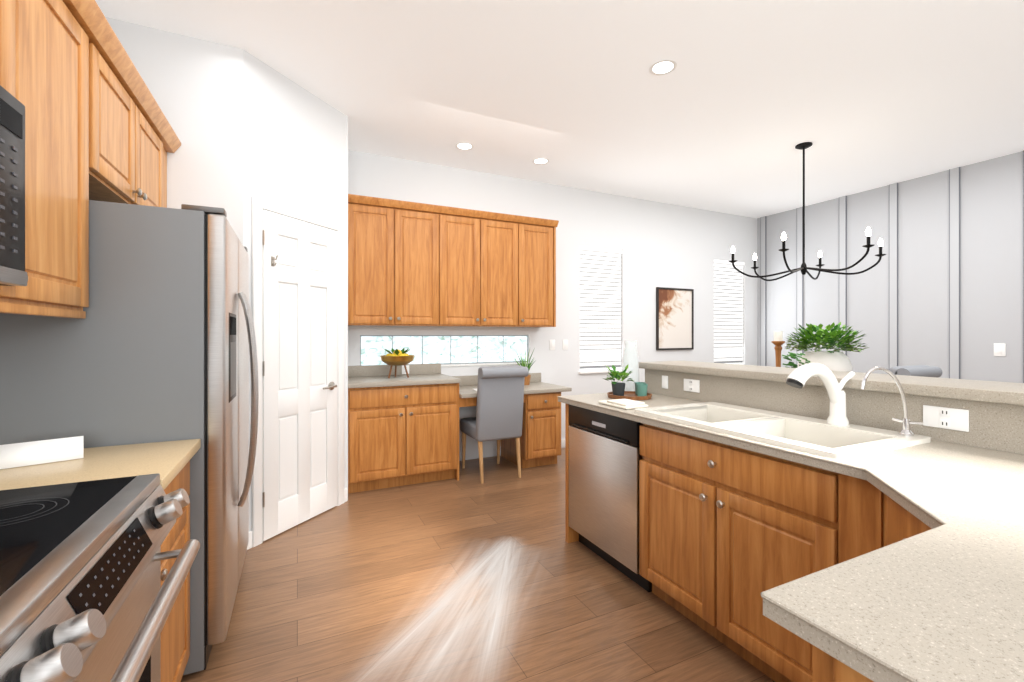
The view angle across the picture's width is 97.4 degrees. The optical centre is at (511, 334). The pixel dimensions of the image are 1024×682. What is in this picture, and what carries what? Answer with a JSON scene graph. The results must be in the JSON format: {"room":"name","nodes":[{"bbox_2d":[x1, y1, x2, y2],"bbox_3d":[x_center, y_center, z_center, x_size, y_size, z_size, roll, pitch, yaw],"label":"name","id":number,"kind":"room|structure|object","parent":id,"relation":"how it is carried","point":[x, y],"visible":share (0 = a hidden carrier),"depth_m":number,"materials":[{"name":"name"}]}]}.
{"room":"kitchen","nodes":[
{"label":"kitchen","id":0,"kind":"room"},
{"bbox_2d":[105,17,242,244],"bbox_3d":[-1.905,-0.205,2.545,0.673,2.950,0.100,0,0,-25],"label":"wall","id":1,"kind":"structure","parent":0,"point":[194,86],"depth_m":2.55,"materials":[{"name":"white paint"}]},
{"bbox_2d":[243,49,345,531],"bbox_3d":[-1.470,-0.205,3.062,0.100,2.950,0.857,0,0,21],"label":"wall","id":2,"kind":"structure","parent":0,"point":[294,145],"depth_m":2.95,"materials":[{"name":"white paint"}]},
{"bbox_2d":[247,196,346,549],"bbox_3d":[-1.414,0.218,3.041,0.018,2.104,0.853,0,0,21],"label":"door frame","id":3,"kind":"structure","parent":2,"relation":"attached to","point":[259,204],"depth_m":2.74,"materials":[{"name":"white"}]},
{"bbox_2d":[263,210,337,540],"bbox_3d":[-1.390,0.247,3.033,0.068,2.030,0.633,0,0,21],"label":"pantry door","id":4,"kind":"structure","parent":2,"relation":"in","point":[300,371],"depth_m":3.00,"materials":[{"name":"white"}]},
{"bbox_2d":[346,116,347,500],"bbox_3d":[-1.470,-0.205,3.778,0.100,2.950,0.775,0,0,-25],"label":"wall","id":5,"kind":"structure","parent":0,"point":[347,305],"depth_m":3.45,"materials":[{"name":"white paint"}]},
{"bbox_2d":[181,448,774,681],"bbox_3d":[1.786,1.310,2.087,7.140,0.080,6.630,0,0,-25],"label":"floor","id":6,"kind":"structure","parent":0,"point":[331,594],"depth_m":2.14,"materials":[{"name":"brown wood"}]},
{"bbox_2d":[0,473,199,681],"bbox_3d":[-1.001,0.815,0.719,0.724,0.910,0.754,0,0,-25],"label":"range","id":7,"kind":"object","parent":6,"relation":"on","point":[85,596],"visible":1,"depth_m":0.82,"materials":[{"name":"silver metal"}]},
{"bbox_2d":[0,439,200,681],"bbox_3d":[-1.319,0.775,1.282,0.637,0.990,0.520,0,0,-25],"label":"base cabinet","id":8,"kind":"object","parent":6,"relation":"on","point":[168,462],"visible":0.31,"depth_m":1.38,"materials":[{"name":"brown wood"}]},
{"bbox_2d":[0,436,83,468],"bbox_3d":[-1.416,0.347,1.342,0.200,0.063,0.071,0,0,-44],"label":"tent card","id":9,"kind":"object","parent":8,"relation":"on","point":[14,455],"visible":1,"depth_m":1.33,"materials":[{"name":"white paper"}]},
{"bbox_2d":[0,200,258,674],"bbox_3d":[-1.563,0.394,1.975,0.787,1.752,0.910,0,0,-25],"label":"refrigerator","id":10,"kind":"object","parent":6,"relation":"on","point":[157,343],"visible":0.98,"depth_m":1.62,"materials":[{"name":"grey metal"}]},
{"bbox_2d":[348,379,463,492],"bbox_3d":[-0.997,0.843,3.987,0.922,0.855,0.597,0,0,-25],"label":"base cabinet","id":11,"kind":"object","parent":6,"relation":"on","point":[403,429],"depth_m":3.71,"materials":[{"name":"brown wood"}]},
{"bbox_2d":[348,375,459,386],"bbox_3d":[-0.989,0.398,3.974,0.924,0.035,0.627,0,0,-25],"label":"countertop","id":12,"kind":"structure","parent":11,"relation":"on","point":[353,380],"depth_m":3.80,"materials":[{"name":"grey stone"}]},
{"bbox_2d":[380,348,414,378],"bbox_3d":[-1.013,0.247,3.982,0.299,0.262,0.299,0,0,-25],"label":"fruit bowl","id":13,"kind":"object","parent":12,"relation":"on","point":[397,357],"visible":1,"depth_m":3.90,"materials":[{"name":"brown wood"}]},
{"bbox_2d":[460,383,571,398],"bbox_3d":[-0.062,0.530,4.417,1.129,0.035,0.627,0,0,-25],"label":"countertop","id":14,"kind":"structure","parent":11,"relation":"on","point":[533,388],"depth_m":4.29,"materials":[{"name":"grey stone"}]},
{"bbox_2d":[514,348,535,384],"bbox_3d":[0.152,0.319,4.639,0.240,0.384,0.275,0,0,-25],"label":"plant","id":15,"kind":"object","parent":14,"relation":"on","point":[527,378],"visible":0.6,"depth_m":4.61,"materials":[{"name":"green plant"}]},
{"bbox_2d":[338,537,520,681],"bbox_3d":[-0.290,1.267,2.211,0.200,0.001,1.378,0,0,25],"label":"light reflection","id":16,"kind":"object","parent":6,"relation":"on","point":[442,603],"visible":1,"depth_m":2.06,"materials":[{"name":"white"}]},
{"bbox_2d":[426,557,498,673],"bbox_3d":[-0.193,1.266,2.124,0.750,0.001,1.332,0,0,16],"label":"light reflection","id":17,"kind":"object","parent":6,"relation":"on","point":[459,630],"visible":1,"depth_m":2.00,"materials":[{"name":"white"}]},
{"bbox_2d":[450,539,527,681],"bbox_3d":[-0.057,1.266,2.211,0.240,0.001,1.255,0,0,5],"label":"light","id":18,"kind":"object","parent":6,"relation":"on","point":[498,612],"visible":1,"depth_m":2.05,"materials":[{"name":"white"}]},
{"bbox_2d":[460,366,528,483],"bbox_3d":[-0.178,0.772,4.113,0.430,1.000,0.603,0,0,-25],"label":"desk chair","id":19,"kind":"object","parent":6,"relation":"on","point":[500,399],"visible":1,"depth_m":3.91,"materials":[{"name":"grey fabric"}]},
{"bbox_2d":[501,391,563,468],"bbox_3d":[0.184,0.909,4.550,0.390,0.722,0.597,0,0,-25],"label":"base cabinet","id":20,"kind":"object","parent":6,"relation":"on","point":[540,440],"depth_m":4.29,"materials":[{"name":"brown wood"}]},
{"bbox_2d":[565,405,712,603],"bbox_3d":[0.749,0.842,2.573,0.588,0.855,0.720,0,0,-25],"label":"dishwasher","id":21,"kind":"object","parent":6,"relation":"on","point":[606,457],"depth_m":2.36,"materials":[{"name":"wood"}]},
{"bbox_2d":[558,393,1023,681],"bbox_3d":[0.960,0.399,1.123,1.460,0.062,3.600,0,0,-25],"label":"countertop","id":22,"kind":"structure","parent":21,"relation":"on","point":[898,565],"depth_m":1.14,"materials":[{"name":"beige stone"}]},
{"bbox_2d":[598,399,648,408],"bbox_3d":[0.595,0.365,2.422,0.150,0.027,0.240,0,0,-25],"label":"dish towel","id":23,"kind":"object","parent":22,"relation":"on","point":[626,404],"visible":0.98,"depth_m":2.34,"materials":[{"name":"white fabric"}]},
{"bbox_2d":[607,391,651,399],"bbox_3d":[0.713,0.367,2.733,0.266,0.022,0.266,0,0,-25],"label":"tray","id":24,"kind":"object","parent":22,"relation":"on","point":[631,395],"visible":0.81,"depth_m":2.65,"materials":[{"name":"brown wood"}]},
{"bbox_2d":[602,365,633,395],"bbox_3d":[0.648,0.273,2.743,0.186,0.190,0.201,0,0,-25],"label":"potted plant","id":25,"kind":"object","parent":24,"relation":"on","point":[618,388],"visible":1,"depth_m":2.71,"materials":[{"name":"green plant"}]},
{"bbox_2d":[635,382,647,395],"bbox_3d":[0.782,0.330,2.727,0.067,0.075,0.153,0,0,10],"label":"cup","id":26,"kind":"object","parent":24,"relation":"on","point":[640,388],"visible":0.9,"depth_m":2.66,"materials":[{"name":"teal ceramic"}]},
{"bbox_2d":[622,341,639,390],"bbox_3d":[0.777,0.208,2.947,0.116,0.340,0.116,0,0,-25],"label":"glass vase","id":27,"kind":"object","parent":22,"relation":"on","point":[633,376],"visible":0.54,"depth_m":2.92,"materials":[{"name":"clear glass"}]},
{"bbox_2d":[629,401,936,480],"bbox_3d":[1.047,0.483,1.909,0.555,0.238,0.945,0,0,-25],"label":"sink","id":28,"kind":"object","parent":22,"relation":"in","point":[694,459],"depth_m":1.86,"materials":[{"name":"white ceramic"}]},
{"bbox_2d":[781,363,856,424],"bbox_3d":[1.244,0.238,1.819,0.313,0.252,0.106,0,0,-25],"label":"faucet","id":29,"kind":"object","parent":22,"relation":"on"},
{"bbox_2d":[857,367,924,436],"bbox_3d":[1.362,0.239,1.611,0.198,0.250,0.107,0,0,-25],"label":"faucet","id":30,"kind":"object","parent":22,"relation":"on","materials":[{"name":"silver metal"}]},
{"bbox_2d":[745,609,868,681],"bbox_3d":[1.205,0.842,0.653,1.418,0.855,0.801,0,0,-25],"label":"base cabinet","id":31,"kind":"object","parent":6,"relation":"on","point":[783,658],"depth_m":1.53,"materials":[{"name":"brown wood"}]},
{"bbox_2d":[889,365,941,377],"bbox_3d":[2.922,0.752,3.584,0.470,1.040,0.606,0,0,-25],"label":"dining chair","id":32,"kind":"object","parent":6,"relation":"on","point":[924,370],"visible":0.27,"depth_m":3.31,"materials":[{"name":"grey fabric"}]},
{"bbox_3d":[2.579,0.890,3.978,1.800,0.760,1.000,0,0,-26],"label":"dining table","id":33,"kind":"object","parent":6,"relation":"on","visible":0},
{"bbox_2d":[771,331,784,366],"bbox_3d":[2.466,0.237,4.168,0.110,0.542,0.110,0,0,-25],"label":"candle holder","id":34,"kind":"object","parent":33,"relation":"on","point":[778,342],"visible":0.69,"depth_m":4.15,"materials":[{"name":"brown wood"}]},
{"bbox_2d":[782,322,869,371],"bbox_3d":[2.555,0.196,3.743,0.764,0.625,0.599,0,0,-25],"label":"plant","id":35,"kind":"object","parent":33,"relation":"on","point":[835,359],"visible":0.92,"depth_m":3.65,"materials":[{"name":"green plant"}]},
{"bbox_2d":[348,150,756,460],"bbox_3d":[1.011,-0.205,5.335,5.742,2.950,0.100,0,0,-25],"label":"wall","id":36,"kind":"structure","parent":0,"point":[661,244],"depth_m":5.20,"materials":[{"name":"white paint"}]},
{"bbox_2d":[360,335,527,365],"bbox_3d":[-0.628,0.147,4.558,1.748,0.293,0.072,0,0,-25],"label":"window","id":37,"kind":"structure","parent":36,"relation":"in","point":[451,349],"depth_m":4.51,"materials":[{"name":"grey glass"}]},
{"bbox_2d":[348,363,539,386],"bbox_3d":[-0.610,0.397,4.491,2.054,0.233,0.020,0,0,-25],"label":"backsplash","id":38,"kind":"structure","parent":36,"relation":"attached to","point":[412,369],"depth_m":4.32,"materials":[{"name":"grey stone"}]},
{"bbox_2d":[348,194,558,326],"bbox_3d":[-0.531,-0.628,4.337,2.064,1.089,0.367,0,0,-25],"label":"upper cabinet","id":39,"kind":"object","parent":36,"relation":"attached to","point":[415,264],"visible":1,"depth_m":4.15,"materials":[{"name":"brown wood"}]},
{"bbox_2d":[441,362,529,366],"bbox_3d":[-0.609,0.305,4.517,1.770,0.020,0.042,0,0,-25],"label":"trim","id":40,"kind":"structure","parent":36,"relation":"attached to","point":[451,365],"depth_m":4.62,"materials":[{"name":"white"}]},
{"bbox_2d":[549,340,554,349],"bbox_3d":[0.448,0.110,5.006,0.072,0.115,0.008,0,0,-25],"label":"light switch","id":41,"kind":"object","parent":36,"relation":"attached to","point":[552,344],"depth_m":5.00,"materials":[{"name":"white plastic"}]},
{"bbox_2d":[561,439,564,447],"bbox_3d":[1.919,1.220,5.699,3.510,0.100,0.023,0,0,-25],"label":"baseboard","id":42,"kind":"structure","parent":36,"relation":"attached to","point":[562,443],"depth_m":5.03,"materials":[{"name":"white wood"}]},
{"bbox_2d":[562,340,567,349],"bbox_3d":[0.602,0.110,5.079,0.072,0.115,0.008,0,0,-25],"label":"light switch","id":43,"kind":"object","parent":36,"relation":"attached to","point":[564,342],"depth_m":5.07,"materials":[{"name":"white plastic"}]},
{"bbox_2d":[578,370,621,373],"bbox_3d":[1.062,0.433,5.298,0.660,0.024,0.050,0,0,-25],"label":"trim","id":44,"kind":"structure","parent":36,"relation":"attached to","point":[590,372],"depth_m":5.22,"materials":[{"name":"white"}]},
{"bbox_2d":[580,246,621,370],"bbox_3d":[1.049,-0.305,5.327,0.612,1.445,0.046,0,0,-25],"label":"window blinds","id":45,"kind":"object","parent":36,"relation":"attached to","point":[600,308],"visible":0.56,"depth_m":5.32,"materials":[{"name":"white plastic"}]},
{"bbox_2d":[656,287,693,349],"bbox_3d":[2.096,-0.205,5.780,0.620,0.790,0.029,0,0,-25],"label":"framed art","id":46,"kind":"object","parent":36,"relation":"attached to","point":[674,318],"visible":0.88,"depth_m":5.77,"materials":[{"name":"beige paper"}]},
{"bbox_2d":[714,259,743,363],"bbox_3d":[3.007,-0.305,6.262,0.612,1.445,0.046,0,0,-25],"label":"window blinds","id":47,"kind":"object","parent":36,"relation":"attached to","point":[728,312],"visible":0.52,"depth_m":6.26,"materials":[{"name":"white plastic"}]},
{"bbox_2d":[95,0,1023,217],"bbox_3d":[1.786,-1.720,2.087,7.140,0.080,6.630,0,0,-25],"label":"ceiling","id":48,"kind":"structure","parent":0,"point":[736,106],"depth_m":3.01,"materials":[{"name":"white paint"}]},
{"bbox_2d":[455,142,473,149],"bbox_3d":[-0.422,-1.677,3.998,0.169,0.003,0.169,0,0,-34],"label":"recessed light","id":49,"kind":"object","parent":48,"relation":"in","point":[463,145],"depth_m":4.00,"materials":[{"name":"white"}]},
{"bbox_2d":[532,158,548,164],"bbox_3d":[0.278,-1.677,4.343,0.169,0.003,0.169,0,0,-34],"label":"recessed light","id":50,"kind":"object","parent":48,"relation":"in","point":[540,161],"depth_m":4.35,"materials":[{"name":"white"}]},
{"bbox_2d":[649,60,676,75],"bbox_3d":[0.947,-1.677,2.823,0.169,0.003,0.169,0,0,-32],"label":"recessed light","id":51,"kind":"object","parent":48,"relation":"in","point":[663,67],"depth_m":2.82,"materials":[{"name":"white"}]},
{"bbox_2d":[729,142,885,280],"bbox_3d":[2.579,-1.099,3.978,1.160,1.160,1.191,0,0,-25],"label":"chandelier","id":52,"kind":"object","parent":48,"relation":"hanging from","point":[803,146],"visible":1,"depth_m":3.96,"materials":[{"name":"black metal"}]},
{"bbox_2d":[645,369,1023,452],"bbox_3d":[1.646,0.300,1.394,0.012,0.160,3.500,0,0,-25],"label":"backsplash","id":53,"kind":"structure","parent":0,"relation":"attached to","point":[963,420],"depth_m":1.66,"materials":[{"name":"grey stone"}]},
{"bbox_2d":[757,150,1023,382],"bbox_3d":[4.955,-0.205,3.599,0.116,2.950,6.630,0,0,-25],"label":"wall","id":54,"kind":"structure","parent":0,"point":[940,284],"depth_m":4.83,"materials":[{"name":"grey paint"}]},
{"bbox_2d":[994,343,1005,355],"bbox_3d":[4.597,0.140,4.242,0.008,0.120,0.080,0,0,-25],"label":"light switch","id":55,"kind":"object","parent":54,"relation":"attached to","point":[999,349],"visible":1,"depth_m":4.24,"materials":[{"name":"white plastic"}]},
{"bbox_3d":[-1.120,-0.205,0.002,0.100,2.950,5.367,0,0,-26],"label":"wall","id":56,"kind":"structure","parent":0,"visible":0},
{"bbox_2d":[0,0,7,90],"bbox_3d":[-1.181,-0.810,0.633,0.327,0.524,0.760,0,0,-25],"label":"upper cabinet","id":57,"kind":"object","parent":56,"relation":"attached to","point":[3,3],"depth_m":1.07,"materials":[{"name":"brown wood"}]},
{"bbox_2d":[0,85,26,285],"bbox_3d":[-1.136,-0.329,0.655,0.425,0.427,0.754,0,0,-25],"label":"microwave","id":58,"kind":"object","parent":57,"relation":"attached to","point":[12,191],"visible":1,"depth_m":1.01,"materials":[{"name":"black plastic"}]},
{"bbox_2d":[0,0,99,315],"bbox_3d":[-1.459,-0.577,1.216,0.327,0.992,0.520,0,0,-25],"label":"upper cabinet","id":59,"kind":"object","parent":56,"relation":"attached to","point":[98,127],"depth_m":1.31,"materials":[{"name":"brown wood"}]},
{"bbox_2d":[100,24,175,207],"bbox_3d":[-1.805,-0.817,1.940,0.327,0.512,1.071,0,0,-25],"label":"upper cabinet","id":60,"kind":"object","parent":56,"relation":"attached to","point":[135,144],"depth_m":1.86,"materials":[{"name":"brown wood"}]}
]}

